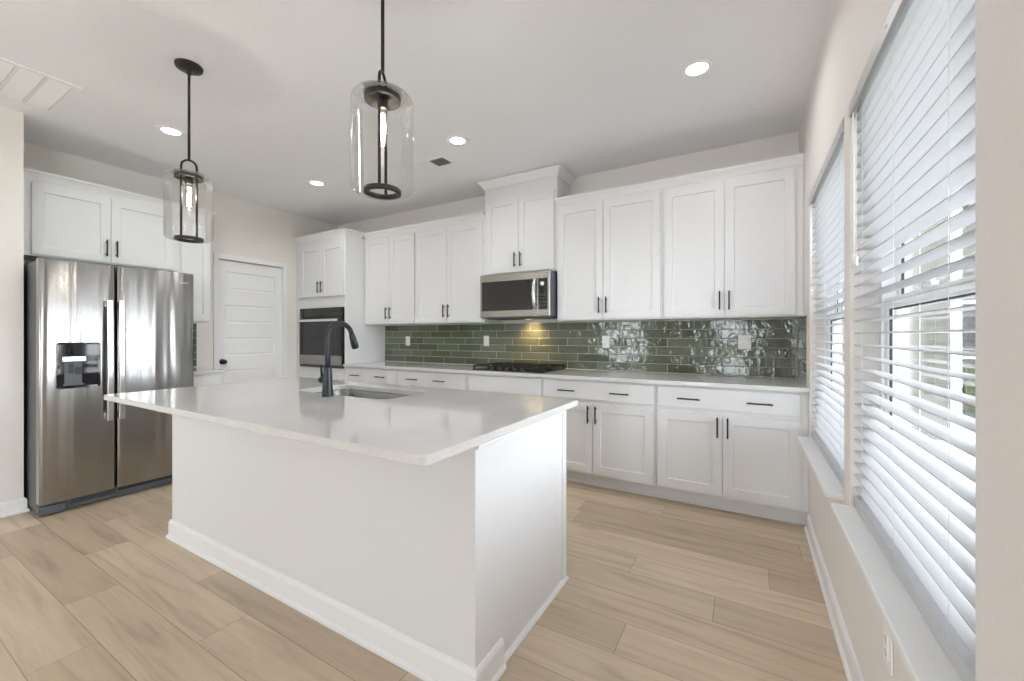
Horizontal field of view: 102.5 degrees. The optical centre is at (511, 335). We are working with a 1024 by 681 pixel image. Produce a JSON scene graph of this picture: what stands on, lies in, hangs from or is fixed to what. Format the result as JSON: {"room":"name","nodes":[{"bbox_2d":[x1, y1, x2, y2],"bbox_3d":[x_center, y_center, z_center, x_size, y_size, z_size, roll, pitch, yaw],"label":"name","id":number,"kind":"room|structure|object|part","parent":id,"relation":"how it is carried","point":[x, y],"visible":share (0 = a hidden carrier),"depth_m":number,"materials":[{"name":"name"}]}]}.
{"room":"kitchen","nodes":[
{"label":"kitchen","id":0,"kind":"room"},
{"bbox_2d":[0,106,23,502],"bbox_3d":[-5.088,-0.165,0.739,0.648,2.820,5.392,0,0,30],"label":"wall","id":1,"kind":"structure","parent":0,"point":[11,121],"depth_m":2.86,"materials":[{"name":"paint"}]},
{"bbox_2d":[0,497,29,517],"bbox_3d":[-4.791,1.195,0.582,0.024,0.100,5.416,0,0,30],"label":"baseboard","id":2,"kind":"structure","parent":1,"relation":"attached to","point":[16,506],"depth_m":2.86,"materials":[{"name":"paint"}]},
{"bbox_2d":[24,142,337,377],"bbox_3d":[-3.362,-0.165,4.537,0.160,2.820,3.193,0,0,30],"label":"wall","id":3,"kind":"structure","parent":0,"point":[242,228],"depth_m":4.65,"materials":[{"name":"paint"}]},
{"bbox_2d":[24,177,178,271],"bbox_3d":[-3.587,-0.907,3.582,0.400,0.589,1.025,0,0,30],"label":"upper cabinet","id":4,"kind":"object","parent":3,"relation":"attached to","point":[61,222],"visible":0.91,"depth_m":3.44,"materials":[{"name":"paint"}]},
{"bbox_3d":[-3.553,-0.901,3.329,0.020,0.548,0.445,0,0,30],"label":"door","id":5,"kind":"part","parent":4,"relation":"part of","materials":[{"name":"paint"}]},
{"bbox_3d":[-3.433,-0.743,3.482,0.035,0.142,0.010,0,0,30],"label":"handle","id":6,"kind":"part","parent":4,"relation":"part of","materials":[{"name":"black metal"}]},
{"bbox_3d":[-3.401,-0.743,3.538,0.035,0.142,0.010,0,0,30],"label":"handle","id":7,"kind":"part","parent":4,"relation":"part of","materials":[{"name":"black metal"}]},
{"bbox_2d":[24,167,217,215],"bbox_3d":[-3.512,-1.234,3.721,0.390,0.063,1.341,0,0,30],"label":"crown molding","id":8,"kind":"structure","parent":4,"relation":"attached to","point":[28,172],"depth_m":3.47,"materials":[{"name":"paint"}]},
{"bbox_3d":[-3.329,-0.901,3.717,0.020,0.548,0.443,0,0,30],"label":"door","id":9,"kind":"part","parent":4,"relation":"part of","materials":[{"name":"paint"}]},
{"bbox_2d":[178,211,210,322],"bbox_3d":[-3.262,-0.670,4.143,0.400,1.064,0.270,0,0,30],"label":"upper cabinet","id":10,"kind":"object","parent":3,"relation":"attached to","point":[194,258],"visible":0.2,"depth_m":4.08,"materials":[{"name":"paint"}]},
{"bbox_2d":[193,323,196,366],"bbox_3d":[-3.451,0.097,4.212,0.009,0.468,0.375,0,0,30],"label":"backsplash","id":11,"kind":"structure","parent":3,"relation":"attached to","point":[194,324],"depth_m":4.36,"materials":[{"name":"green tile"}]},
{"bbox_2d":[213,253,286,383],"bbox_3d":[-3.095,0.166,4.884,0.116,2.158,0.829,0,0,30],"label":"door","id":12,"kind":"structure","parent":3,"relation":"in","point":[250,300],"depth_m":4.87,"materials":[{"name":"paint"}]},
{"bbox_3d":[-3.228,0.292,4.603,0.066,0.062,0.062,0,0,30],"label":"knob","id":13,"kind":"part","parent":12,"relation":"part of","materials":[{"name":"black metal"}]},
{"bbox_2d":[0,0,829,225],"bbox_3d":[-2.435,-1.635,0.993,6.190,0.120,8.805,0,0,30],"label":"ceiling","id":14,"kind":"structure","parent":0,"point":[586,87],"depth_m":2.58,"materials":[{"name":"paint"}]},
{"bbox_2d":[0,57,81,112],"bbox_3d":[-3.167,-1.570,2.424,0.580,0.010,0.760,0,0,30],"label":"ceiling vent","id":15,"kind":"object","parent":14,"relation":"in","point":[19,83],"visible":1,"depth_m":2.60,"materials":[{"name":"white plastic"}]},
{"bbox_2d":[156,125,185,136],"bbox_3d":[-2.622,-1.572,3.160,0.180,0.006,0.180,0,0,30],"label":"recessed light","id":16,"kind":"object","parent":14,"relation":"in","point":[168,130],"visible":1,"depth_m":3.16,"materials":[{"name":"white plastic"}]},
{"bbox_2d":[163,58,213,243],"bbox_3d":[-1.885,-1.065,2.399,0.232,1.020,0.232,0,0,-38],"label":"pendant lamp","id":17,"kind":"object","parent":14,"relation":"hanging from","point":[189,67],"visible":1,"depth_m":2.40,"materials":[{"name":"glass"}]},
{"bbox_3d":[-1.885,-0.749,2.399,0.232,0.381,0.232,0,0,-38],"label":"lamp shade","id":18,"kind":"part","parent":17,"relation":"part of","materials":[{"name":"clear glass"}]},
{"bbox_2d":[185,175,192,184],"bbox_3d":[-1.885,-0.908,2.399,0.040,0.050,0.040,0,0,-38],"label":"socket","id":19,"kind":"object","parent":17,"relation":"attached to","point":[188,179],"depth_m":2.38,"materials":[{"name":"brown metal"}]},
{"bbox_3d":[-1.885,-0.797,2.399,0.084,0.468,0.012,0,0,-38],"label":"hanger rod","id":20,"kind":"part","parent":17,"relation":"part of","materials":[{"name":"brown metal"}]},
{"bbox_3d":[-1.885,-0.810,2.399,0.034,0.149,0.034,0,0,-38],"label":"bulb","id":21,"kind":"part","parent":17,"relation":"part of","materials":[{"name":"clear glass"}]},
{"bbox_3d":[-1.885,-1.279,2.399,0.014,0.512,0.013,0,0,-38],"label":"rod","id":22,"kind":"part","parent":17,"relation":"part of","materials":[{"name":"brown metal"}]},
{"bbox_2d":[307,180,326,186],"bbox_3d":[-2.010,-1.572,4.237,0.180,0.006,0.180,0,0,30],"label":"recessed light","id":23,"kind":"object","parent":14,"relation":"in","point":[311,182],"visible":1,"depth_m":4.24,"materials":[{"name":"white plastic"}]},
{"bbox_2d":[351,0,412,200],"bbox_3d":[-0.502,-1.062,1.595,0.232,1.025,0.232,0,0,2],"label":"pendant lamp","id":24,"kind":"object","parent":14,"relation":"hanging from","point":[383,98],"visible":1,"depth_m":1.62,"materials":[{"name":"glass"}]},
{"bbox_3d":[-0.502,-0.744,1.595,0.232,0.381,0.232,0,0,2],"label":"lamp shade","id":25,"kind":"part","parent":24,"relation":"part of","materials":[{"name":"clear glass"}]},
{"bbox_2d":[377,94,387,111],"bbox_3d":[-0.502,-0.903,1.595,0.040,0.050,0.040,0,0,2],"label":"socket","id":26,"kind":"object","parent":24,"relation":"attached to","point":[384,97],"depth_m":1.58,"materials":[{"name":"brown metal"}]},
{"bbox_3d":[-0.502,-1.276,1.595,0.013,0.517,0.014,0,0,2],"label":"rod","id":27,"kind":"part","parent":24,"relation":"part of","materials":[{"name":"brown metal"}]},
{"bbox_3d":[-0.502,-0.792,1.595,0.012,0.468,0.084,0,0,2],"label":"hanger rod","id":28,"kind":"part","parent":24,"relation":"part of","materials":[{"name":"brown metal"}]},
{"bbox_3d":[-0.502,-0.805,1.595,0.034,0.149,0.034,0,0,2],"label":"bulb","id":29,"kind":"part","parent":24,"relation":"part of","materials":[{"name":"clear glass"}]},
{"bbox_2d":[413,155,455,171],"bbox_3d":[-0.720,-1.570,3.759,0.376,0.010,0.192,0,0,30],"label":"ceiling vent","id":30,"kind":"object","parent":14,"relation":"in","point":[441,161],"visible":0.93,"depth_m":3.75,"materials":[{"name":"white plastic"}]},
{"bbox_2d":[446,135,468,145],"bbox_3d":[-0.438,-1.572,3.313,0.180,0.006,0.180,0,0,30],"label":"recessed light","id":31,"kind":"object","parent":14,"relation":"in","point":[456,140],"visible":1,"depth_m":3.31,"materials":[{"name":"white plastic"}]},
{"bbox_2d":[680,58,713,77],"bbox_3d":[1.090,-1.572,2.421,0.180,0.006,0.180,0,0,30],"label":"recessed light","id":32,"kind":"object","parent":14,"relation":"in","point":[696,68],"visible":1,"depth_m":2.41,"materials":[{"name":"white plastic"}]},
{"bbox_2d":[0,481,846,680],"bbox_3d":[-2.435,1.295,0.993,6.190,0.100,8.805,0,0,30],"label":"floor","id":33,"kind":"structure","parent":0,"point":[656,589],"depth_m":1.89,"materials":[{"name":"brown wood"}]},
{"bbox_2d":[24,257,192,516],"bbox_3d":[-3.299,0.353,3.359,0.867,1.783,0.898,0,0,30],"label":"refrigerator","id":34,"kind":"object","parent":33,"relation":"on","point":[92,331],"visible":0.92,"depth_m":3.03,"materials":[{"name":"metal"}]},
{"bbox_3d":[-3.135,0.312,2.970,0.076,1.690,0.388,0,0,30],"label":"freezer door","id":35,"kind":"part","parent":34,"relation":"part of","materials":[{"name":"metal"}]},
{"bbox_3d":[-3.100,0.104,2.944,0.008,0.088,0.200,0,0,30],"label":"touch panel","id":36,"kind":"part","parent":34,"relation":"part of","materials":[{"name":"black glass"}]},
{"bbox_3d":[-3.006,0.182,3.070,0.071,0.895,0.036,0,0,30],"label":"handle","id":37,"kind":"part","parent":34,"relation":"part of","materials":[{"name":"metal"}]},
{"bbox_3d":[-2.973,0.182,3.127,0.071,0.895,0.036,0,0,30],"label":"handle","id":38,"kind":"part","parent":34,"relation":"part of","materials":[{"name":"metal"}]},
{"bbox_3d":[-2.908,0.312,3.363,0.076,1.690,0.500,0,0,30],"label":"fridge door","id":39,"kind":"part","parent":34,"relation":"part of","materials":[{"name":"metal"}]},
{"bbox_2d":[193,373,222,386],"bbox_3d":[-3.174,0.803,4.035,0.663,0.883,0.345,0,0,30],"label":"base cabinet","id":40,"kind":"object","parent":33,"relation":"on","point":[214,378],"visible":0.09,"depth_m":3.92,"materials":[{"name":"paint"}]},
{"bbox_2d":[193,367,225,374],"bbox_3d":[-3.180,0.346,4.045,0.643,0.030,0.357,0,0,30],"label":"countertop","id":41,"kind":"structure","parent":40,"relation":"on","point":[196,370],"depth_m":3.96,"materials":[{"name":"white stone"}]},
{"bbox_2d":[297,234,384,380],"bbox_3d":[-2.246,0.021,5.349,0.958,2.447,0.669,0,0,30],"label":"oven tower","id":42,"kind":"object","parent":33,"relation":"on","point":[331,270],"visible":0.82,"depth_m":5.04,"materials":[{"name":"paint"}]},
{"bbox_3d":[-2.536,-0.801,5.182,0.420,0.637,0.020,0,0,30],"label":"door","id":43,"kind":"part","parent":42,"relation":"part of","materials":[{"name":"paint"}]},
{"bbox_2d":[296,307,344,368],"bbox_3d":[-2.247,0.022,5.278,0.824,0.735,0.605,0,0,30],"label":"wall oven","id":44,"kind":"object","parent":42,"relation":"in","point":[314,323],"visible":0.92,"depth_m":5.05,"materials":[{"name":"black glass"}]},
{"bbox_3d":[-2.360,-0.287,5.082,0.820,0.115,0.026,0,0,30],"label":"control panel","id":45,"kind":"part","parent":44,"relation":"part of","materials":[{"name":"black glass"}]},
{"bbox_3d":[-2.354,0.785,5.077,0.839,0.660,0.020,0,0,30],"label":"drawer","id":46,"kind":"part","parent":42,"relation":"part of","materials":[{"name":"paint"}]},
{"bbox_3d":[-2.171,-0.801,4.971,0.415,0.637,0.020,0,0,30],"label":"door","id":47,"kind":"part","parent":42,"relation":"part of","materials":[{"name":"paint"}]},
{"bbox_2d":[166,410,568,680],"bbox_3d":[-0.906,0.803,2.328,2.330,0.884,0.874,0,0,30],"label":"kitchen island","id":48,"kind":"object","parent":33,"relation":"on","point":[441,570],"visible":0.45,"depth_m":1.70,"materials":[{"name":"paint"}]},
{"bbox_3d":[-1.077,1.189,2.033,2.330,0.112,0.192,0,0,30],"label":"baseboard","id":49,"kind":"part","parent":48,"relation":"part of","materials":[{"name":"paint"}]},
{"bbox_2d":[104,377,577,466],"bbox_3d":[-0.977,0.346,2.221,2.377,0.030,1.169,0,0,30],"label":"island countertop","id":50,"kind":"structure","parent":48,"relation":"on","point":[428,426],"depth_m":1.76,"materials":[{"name":"white stone"}]},
{"bbox_2d":[318,321,358,396],"bbox_3d":[-0.985,0.123,2.340,0.097,0.415,0.234,0,0,30],"label":"faucet","id":51,"kind":"object","parent":50,"relation":"on","point":[325,378],"visible":1,"depth_m":2.25,"materials":[{"name":"black metal"}]},
{"bbox_3d":[-1.054,0.199,2.275,0.015,0.082,0.026,0,0,-2],"label":"lever","id":52,"kind":"part","parent":51,"relation":"part of","materials":[{"name":"black metal"}]},
{"bbox_2d":[315,389,408,398],"bbox_3d":[-0.905,0.465,2.467,0.825,0.205,0.417,0,0,30],"label":"sink","id":53,"kind":"object","parent":50,"relation":"in","point":[344,392],"visible":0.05,"depth_m":2.70,"materials":[{"name":"metal"}]},
{"bbox_3d":[0.069,0.374,1.730,0.022,0.026,0.765,0,0,30],"label":"trim","id":54,"kind":"part","parent":48,"relation":"part of","materials":[{"name":"paint"}]},
{"bbox_3d":[0.122,1.235,1.828,0.015,0.020,0.652,0,0,30],"label":"shoe moulding","id":55,"kind":"part","parent":48,"relation":"part of","materials":[{"name":"paint"}]},
{"bbox_2d":[346,367,397,384],"bbox_3d":[-1.462,0.803,4.899,0.848,0.883,0.664,0,0,30],"label":"base cabinet","id":56,"kind":"object","parent":33,"relation":"on","point":[371,375],"visible":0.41,"depth_m":4.62,"materials":[{"name":"paint"}]},
{"bbox_2d":[398,370,467,390],"bbox_3d":[-0.692,0.803,4.455,0.929,0.883,0.664,0,0,30],"label":"base cabinet","id":57,"kind":"object","parent":33,"relation":"on","point":[444,380],"visible":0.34,"depth_m":4.17,"materials":[{"name":"paint"}]},
{"bbox_2d":[468,374,542,396],"bbox_3d":[0.058,0.803,4.022,0.801,0.883,0.664,0,0,30],"label":"base cabinet","id":58,"kind":"object","parent":33,"relation":"on","point":[530,386],"visible":0.19,"depth_m":3.74,"materials":[{"name":"paint"}]},
{"bbox_2d":[543,378,657,497],"bbox_3d":[0.816,0.803,3.584,0.948,0.883,0.664,0,0,30],"label":"base cabinet","id":59,"kind":"object","parent":33,"relation":"on","point":[611,430],"visible":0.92,"depth_m":3.27,"materials":[{"name":"paint"}]},
{"bbox_3d":[0.465,0.835,3.455,0.440,0.564,0.020,0,0,30],"label":"door","id":60,"kind":"part","parent":59,"relation":"part of","materials":[{"name":"paint"}]},
{"bbox_3d":[0.671,0.638,3.304,0.010,0.142,0.035,0,0,30],"label":"handle","id":61,"kind":"part","parent":59,"relation":"part of","materials":[{"name":"black metal"}]},
{"bbox_3d":[0.672,0.450,3.336,0.919,0.146,0.020,0,0,30],"label":"drawer","id":62,"kind":"part","parent":59,"relation":"part of","materials":[{"name":"paint"}]},
{"bbox_3d":[0.865,0.835,3.225,0.475,0.564,0.020,0,0,30],"label":"door","id":63,"kind":"part","parent":59,"relation":"part of","materials":[{"name":"paint"}]},
{"bbox_2d":[656,384,807,525],"bbox_3d":[1.634,0.803,3.112,0.939,0.883,0.664,0,0,30],"label":"base cabinet","id":64,"kind":"object","parent":33,"relation":"on","point":[741,451],"visible":0.95,"depth_m":2.84,"materials":[{"name":"paint"}]},
{"bbox_2d":[343,361,808,392],"bbox_3d":[0.109,0.346,3.998,4.466,0.030,0.654,0,0,30],"label":"countertop","id":65,"kind":"structure","parent":64,"relation":"on","point":[717,381],"depth_m":3.39,"materials":[{"name":"white stone"}]},
{"bbox_2d":[472,362,564,372],"bbox_3d":[0.072,0.306,4.035,0.758,0.050,0.525,0,0,30],"label":"cooktop","id":66,"kind":"object","parent":65,"relation":"in","point":[498,366],"visible":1,"depth_m":3.92,"materials":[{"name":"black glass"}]},
{"bbox_3d":[0.072,0.326,4.035,0.755,0.010,0.525,0,0,30],"label":"plate","id":67,"kind":"part","parent":66,"relation":"part of","materials":[{"name":"black glass"}]},
{"bbox_3d":[1.270,0.455,2.959,0.150,0.010,0.035,0,0,30],"label":"handle","id":68,"kind":"part","parent":64,"relation":"part of","materials":[{"name":"black metal"}]},
{"bbox_3d":[1.284,0.835,2.983,0.433,0.564,0.020,0,0,30],"label":"door","id":69,"kind":"part","parent":64,"relation":"part of","materials":[{"name":"paint"}]},
{"bbox_3d":[1.432,0.638,2.865,0.010,0.142,0.035,0,0,30],"label":"handle","id":70,"kind":"part","parent":64,"relation":"part of","materials":[{"name":"black metal"}]},
{"bbox_3d":[1.477,0.450,2.871,0.880,0.146,0.020,0,0,30],"label":"drawer","id":71,"kind":"part","parent":64,"relation":"part of","materials":[{"name":"paint"}]},
{"bbox_3d":[1.651,0.455,2.739,0.150,0.010,0.035,0,0,30],"label":"handle","id":72,"kind":"part","parent":64,"relation":"part of","materials":[{"name":"black metal"}]},
{"bbox_3d":[1.667,0.835,2.762,0.443,0.564,0.020,0,0,30],"label":"door","id":73,"kind":"part","parent":64,"relation":"part of","materials":[{"name":"paint"}]},
{"bbox_2d":[338,131,798,378],"bbox_3d":[-0.103,-0.165,4.592,5.750,2.820,0.160,0,0,30],"label":"wall","id":74,"kind":"structure","parent":0,"point":[785,144],"depth_m":3.76,"materials":[{"name":"paint"}]},
{"bbox_2d":[365,231,428,324],"bbox_3d":[-1.392,-0.670,5.021,0.848,1.064,0.384,0,0,30],"label":"upper cabinet","id":75,"kind":"object","parent":74,"relation":"attached to","point":[390,260],"visible":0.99,"depth_m":4.86,"materials":[{"name":"paint"}]},
{"bbox_3d":[-1.633,-0.663,4.990,0.406,1.024,0.020,0,0,30],"label":"door","id":76,"kind":"part","parent":75,"relation":"part of","materials":[{"name":"paint"}]},
{"bbox_2d":[293,211,484,242],"bbox_3d":[-1.551,-1.234,4.764,2.747,0.063,0.330,0,0,30],"label":"crown molding","id":77,"kind":"structure","parent":75,"relation":"attached to","point":[478,215],"depth_m":4.82,"materials":[{"name":"paint"}]},
{"bbox_3d":[-1.284,-0.663,4.788,0.392,1.024,0.020,0,0,30],"label":"door","id":78,"kind":"part","parent":75,"relation":"part of","materials":[{"name":"paint"}]},
{"bbox_2d":[416,219,500,323],"bbox_3d":[-0.618,-0.670,4.573,0.939,1.064,0.384,0,0,30],"label":"upper cabinet","id":79,"kind":"object","parent":74,"relation":"attached to","point":[450,259],"visible":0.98,"depth_m":4.42,"materials":[{"name":"paint"}]},
{"bbox_3d":[-0.891,-0.663,4.562,0.438,1.024,0.020,0,0,30],"label":"door","id":80,"kind":"part","parent":79,"relation":"part of","materials":[{"name":"paint"}]},
{"bbox_3d":[-0.500,-0.663,4.336,0.458,1.024,0.020,0,0,30],"label":"door","id":81,"kind":"part","parent":79,"relation":"part of","materials":[{"name":"paint"}]},
{"bbox_2d":[485,176,569,274],"bbox_3d":[0.139,-1.048,4.137,0.805,0.885,0.384,0,0,30],"label":"upper cabinet","id":82,"kind":"object","parent":74,"relation":"attached to","point":[521,218],"visible":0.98,"depth_m":3.98,"materials":[{"name":"paint"}]},
{"bbox_3d":[-0.098,-0.990,4.104,0.373,0.730,0.020,0,0,30],"label":"door","id":83,"kind":"part","parent":82,"relation":"part of","materials":[{"name":"paint"}]},
{"bbox_2d":[480,270,556,319],"bbox_3d":[0.111,-0.383,4.072,0.760,0.432,0.502,0,0,30],"label":"microwave","id":84,"kind":"object","parent":82,"relation":"attached to","point":[530,295],"visible":0.99,"depth_m":3.87,"materials":[{"name":"metal"}]},
{"bbox_3d":[0.201,-0.388,3.761,0.036,0.287,0.054,0,0,30],"label":"handle","id":85,"kind":"part","parent":84,"relation":"part of","materials":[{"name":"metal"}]},
{"bbox_3d":[0.282,-0.385,3.744,0.091,0.285,0.004,0,0,30],"label":"touch panel","id":86,"kind":"part","parent":84,"relation":"part of","materials":[{"name":"black glass"}]},
{"bbox_3d":[0.299,-0.389,3.753,0.115,0.420,0.034,0,0,30],"label":"control panel","id":87,"kind":"part","parent":84,"relation":"part of","materials":[{"name":"metal"}]},
{"bbox_2d":[478,164,574,190],"bbox_3d":[0.139,-1.528,4.138,0.909,0.076,0.383,0,0,30],"label":"crown molding","id":88,"kind":"structure","parent":82,"relation":"on","point":[559,170],"depth_m":3.96,"materials":[{"name":"paint"}]},
{"bbox_3d":[0.230,-0.990,3.915,0.375,0.730,0.020,0,0,30],"label":"door","id":89,"kind":"part","parent":82,"relation":"part of","materials":[{"name":"paint"}]},
{"bbox_2d":[385,318,797,378],"bbox_3d":[0.270,0.097,4.277,4.468,0.468,0.012,0,0,30],"label":"tile backsplash","id":90,"kind":"structure","parent":74,"relation":"attached to","point":[701,347],"depth_m":3.85,"materials":[{"name":"tile"}]},
{"bbox_2d":[406,336,409,345],"bbox_3d":[-1.314,0.065,5.182,0.072,0.116,0.009,0,0,30],"label":"wall plate","id":91,"kind":"object","parent":90,"relation":"attached to","point":[407,337],"visible":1,"depth_m":5.18,"materials":[{"name":"plastic"}]},
{"bbox_2d":[484,336,488,345],"bbox_3d":[-0.287,0.057,4.589,0.072,0.116,0.009,0,0,30],"label":"wall plate","id":92,"kind":"object","parent":90,"relation":"attached to","point":[486,338],"visible":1,"depth_m":4.58,"materials":[{"name":"plastic"}]},
{"bbox_2d":[602,336,609,347],"bbox_3d":[0.893,0.057,3.908,0.072,0.116,0.009,0,0,30],"label":"wall plate","id":93,"kind":"object","parent":90,"relation":"attached to","point":[605,339],"visible":1,"depth_m":3.90,"materials":[{"name":"plastic"}]},
{"bbox_2d":[738,335,750,348],"bbox_3d":[1.886,0.052,3.335,0.094,0.116,0.009,0,0,30],"label":"wall plate","id":94,"kind":"object","parent":90,"relation":"attached to","point":[744,341],"visible":1,"depth_m":3.33,"materials":[{"name":"plastic"}]},
{"bbox_2d":[739,338,743,345],"bbox_3d":[1.865,0.052,3.344,0.033,0.068,0.004,0,0,30],"label":"receptacle","id":95,"kind":"object","parent":94,"relation":"attached to","point":[741,340],"depth_m":3.34,"materials":[{"name":"white plastic"}]},
{"bbox_2d":[745,338,749,345],"bbox_3d":[1.905,0.052,3.321,0.033,0.068,0.004,0,0,30],"label":"receptacle","id":96,"kind":"object","parent":94,"relation":"attached to","point":[747,340],"depth_m":3.32,"materials":[{"name":"white plastic"}]},
{"bbox_2d":[557,188,665,321],"bbox_3d":[0.892,-0.670,3.702,0.934,1.064,0.384,0,0,30],"label":"upper cabinet","id":97,"kind":"object","parent":74,"relation":"attached to","point":[610,250],"visible":0.98,"depth_m":3.55,"materials":[{"name":"paint"}]},
{"bbox_3d":[0.612,-0.663,3.694,0.425,1.024,0.020,0,0,30],"label":"door","id":98,"kind":"part","parent":97,"relation":"part of","materials":[{"name":"paint"}]},
{"bbox_3d":[1.004,-0.663,3.468,0.473,1.024,0.020,0,0,30],"label":"door","id":99,"kind":"part","parent":97,"relation":"part of","materials":[{"name":"paint"}]},
{"bbox_2d":[554,153,803,205],"bbox_3d":[1.214,-1.234,3.332,1.888,0.063,0.045,0,0,30],"label":"crown molding","id":100,"kind":"structure","parent":97,"relation":"attached to","point":[796,159],"depth_m":3.23,"materials":[{"name":"paint"}]},
{"bbox_2d":[663,164,802,319],"bbox_3d":[1.704,-0.670,3.233,0.939,1.064,0.384,0,0,30],"label":"upper cabinet","id":101,"kind":"object","parent":74,"relation":"attached to","point":[733,246],"visible":1,"depth_m":3.08,"materials":[{"name":"paint"}]},
{"bbox_3d":[1.423,-0.663,3.226,0.431,1.024,0.020,0,0,30],"label":"door","id":102,"kind":"part","parent":101,"relation":"part of","materials":[{"name":"paint"}]},
{"bbox_3d":[1.625,-0.267,3.077,0.010,0.142,0.035,0,0,30],"label":"handle","id":103,"kind":"part","parent":101,"relation":"part of","materials":[{"name":"black metal"}]},
{"bbox_3d":[1.804,-0.663,3.005,0.442,1.024,0.020,0,0,30],"label":"door","id":104,"kind":"part","parent":101,"relation":"part of","materials":[{"name":"paint"}]},
{"bbox_2d":[799,0,1023,680],"bbox_3d":[0.126,-0.165,-0.601,0.160,2.820,8.605,0,0,30],"label":"wall","id":105,"kind":"structure","parent":0,"point":[852,28],"depth_m":0.67,"materials":[{"name":"paint"}]},
{"bbox_2d":[798,315,806,385],"bbox_3d":[2.064,0.097,2.925,0.009,0.468,0.537,0,0,30],"label":"tile backsplash","id":106,"kind":"object","parent":105,"relation":"attached to","point":[802,321],"visible":1,"depth_m":2.87,"materials":[{"name":"tile"}]},
{"bbox_2d":[798,270,843,500],"bbox_3d":[1.648,-0.111,2.100,0.215,1.549,1.095,0,0,30],"label":"window","id":107,"kind":"structure","parent":105,"relation":"in","point":[831,487],"depth_m":2.24,"materials":[{"name":"white plastic"}]},
{"bbox_3d":[1.618,0.652,2.117,0.145,0.024,1.091,0,0,30],"label":"sill","id":108,"kind":"part","parent":107,"relation":"part of","materials":[{"name":"paint"}]},
{"bbox_2d":[809,119,843,487],"bbox_3d":[1.632,-0.122,2.109,0.069,1.519,1.091,0,0,30],"label":"window blind","id":109,"kind":"object","parent":107,"relation":"attached to","point":[827,194],"visible":0.7,"depth_m":2.08,"materials":[{"name":"white"}]},
{"bbox_3d":[1.842,-0.113,2.458,0.054,1.465,0.002,0,0,30],"label":"ladder cord","id":110,"kind":"part","parent":109,"relation":"part of","materials":[{"name":"fabric"}]},
{"bbox_3d":[1.638,0.618,2.106,0.052,0.039,1.083,0,0,30],"label":"rail","id":111,"kind":"part","parent":109,"relation":"part of","materials":[{"name":"white"}]},
{"bbox_3d":[1.638,-0.113,2.105,0.054,1.465,0.002,0,0,30],"label":"ladder cord","id":112,"kind":"part","parent":109,"relation":"part of","materials":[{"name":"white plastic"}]},
{"bbox_3d":[1.435,-0.113,1.752,0.054,1.465,0.002,0,0,30],"label":"ladder cord","id":113,"kind":"part","parent":109,"relation":"part of","materials":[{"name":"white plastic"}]},
{"bbox_3d":[1.697,0.234,2.071,0.028,0.732,1.015,0,0,30],"label":"sash","id":114,"kind":"part","parent":107,"relation":"part of","materials":[{"name":"white plastic"}]},
{"bbox_3d":[1.697,0.234,2.071,0.004,0.666,0.949,0,0,30],"label":"glass pane","id":115,"kind":"part","parent":107,"relation":"part of","materials":[{"name":"glass"}]},
{"bbox_3d":[1.724,-0.470,2.056,0.004,0.684,0.949,0,0,30],"label":"glass pane","id":116,"kind":"part","parent":107,"relation":"part of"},
{"bbox_2d":[804,514,863,680],"bbox_3d":[-0.066,1.195,-0.750,0.024,0.100,7.835,0,0,30],"label":"baseboard","id":117,"kind":"structure","parent":105,"relation":"attached to","point":[851,667],"depth_m":1.76,"materials":[{"name":"paint"}]},
{"bbox_2d":[883,620,892,675],"bbox_3d":[1.018,0.840,1.115,0.009,0.116,0.072,0,0,30],"label":"wall plate","id":118,"kind":"object","parent":105,"relation":"attached to","point":[887,639],"visible":0.83,"depth_m":1.10,"materials":[{"name":"plastic"}]},
{"bbox_2d":[884,629,887,660],"bbox_3d":[1.017,0.840,1.116,0.004,0.068,0.033,0,0,30],"label":"receptacle","id":119,"kind":"object","parent":118,"relation":"attached to","point":[885,630],"depth_m":1.12,"materials":[{"name":"white plastic"}]},
{"bbox_2d":[831,179,974,680],"bbox_3d":[1.071,-0.111,1.099,0.215,1.549,0.995,0,0,30],"label":"window","id":120,"kind":"structure","parent":105,"relation":"in","point":[923,656],"depth_m":1.09,"materials":[{"name":"white plastic"}]},
{"bbox_3d":[1.040,0.652,1.117,0.145,0.024,0.991,0,0,30],"label":"sill","id":121,"kind":"part","parent":120,"relation":"part of","materials":[{"name":"paint"}]},
{"bbox_3d":[1.147,-0.470,1.056,0.028,0.750,0.915,0,0,30],"label":"sash","id":122,"kind":"part","parent":120,"relation":"part of","materials":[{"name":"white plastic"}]},
{"bbox_2d":[849,0,974,680],"bbox_3d":[1.054,-0.122,1.109,0.069,1.519,0.991,0,0,30],"label":"window blind","id":123,"kind":"object","parent":120,"relation":"attached to","point":[913,96],"visible":0.77,"depth_m":0.99,"materials":[{"name":"white"}]},
{"bbox_3d":[1.242,-0.541,1.484,0.014,0.578,0.014,0,0,30],"label":"lift cord","id":124,"kind":"part","parent":123,"relation":"part of","materials":[{"name":"fabric"}]},
{"bbox_3d":[1.061,-0.113,1.105,0.054,1.465,0.002,0,0,30],"label":"ladder cord","id":125,"kind":"part","parent":123,"relation":"part of","materials":[{"name":"fabric"}]},
{"bbox_3d":[1.061,0.618,1.105,0.052,0.039,0.983,0,0,30],"label":"rail","id":126,"kind":"part","parent":123,"relation":"part of","materials":[{"name":"white"}]},
{"bbox_3d":[0.882,-0.113,0.796,0.054,1.465,0.002,0,0,30],"label":"ladder cord","id":127,"kind":"part","parent":123,"relation":"part of","materials":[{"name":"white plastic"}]},
{"bbox_3d":[1.120,0.234,1.071,0.028,0.732,0.915,0,0,30],"label":"sash","id":128,"kind":"part","parent":120,"relation":"part of","materials":[{"name":"white plastic"}]},
{"bbox_3d":[1.120,0.234,1.071,0.004,0.666,0.849,0,0,30],"label":"glass pane","id":129,"kind":"part","parent":120,"relation":"part of","materials":[{"name":"glass"}]},
{"bbox_3d":[1.147,-0.470,1.056,0.004,0.684,0.849,0,0,30],"label":"glass pane","id":130,"kind":"part","parent":120,"relation":"part of","materials":[{"name":"glass"}]}
]}

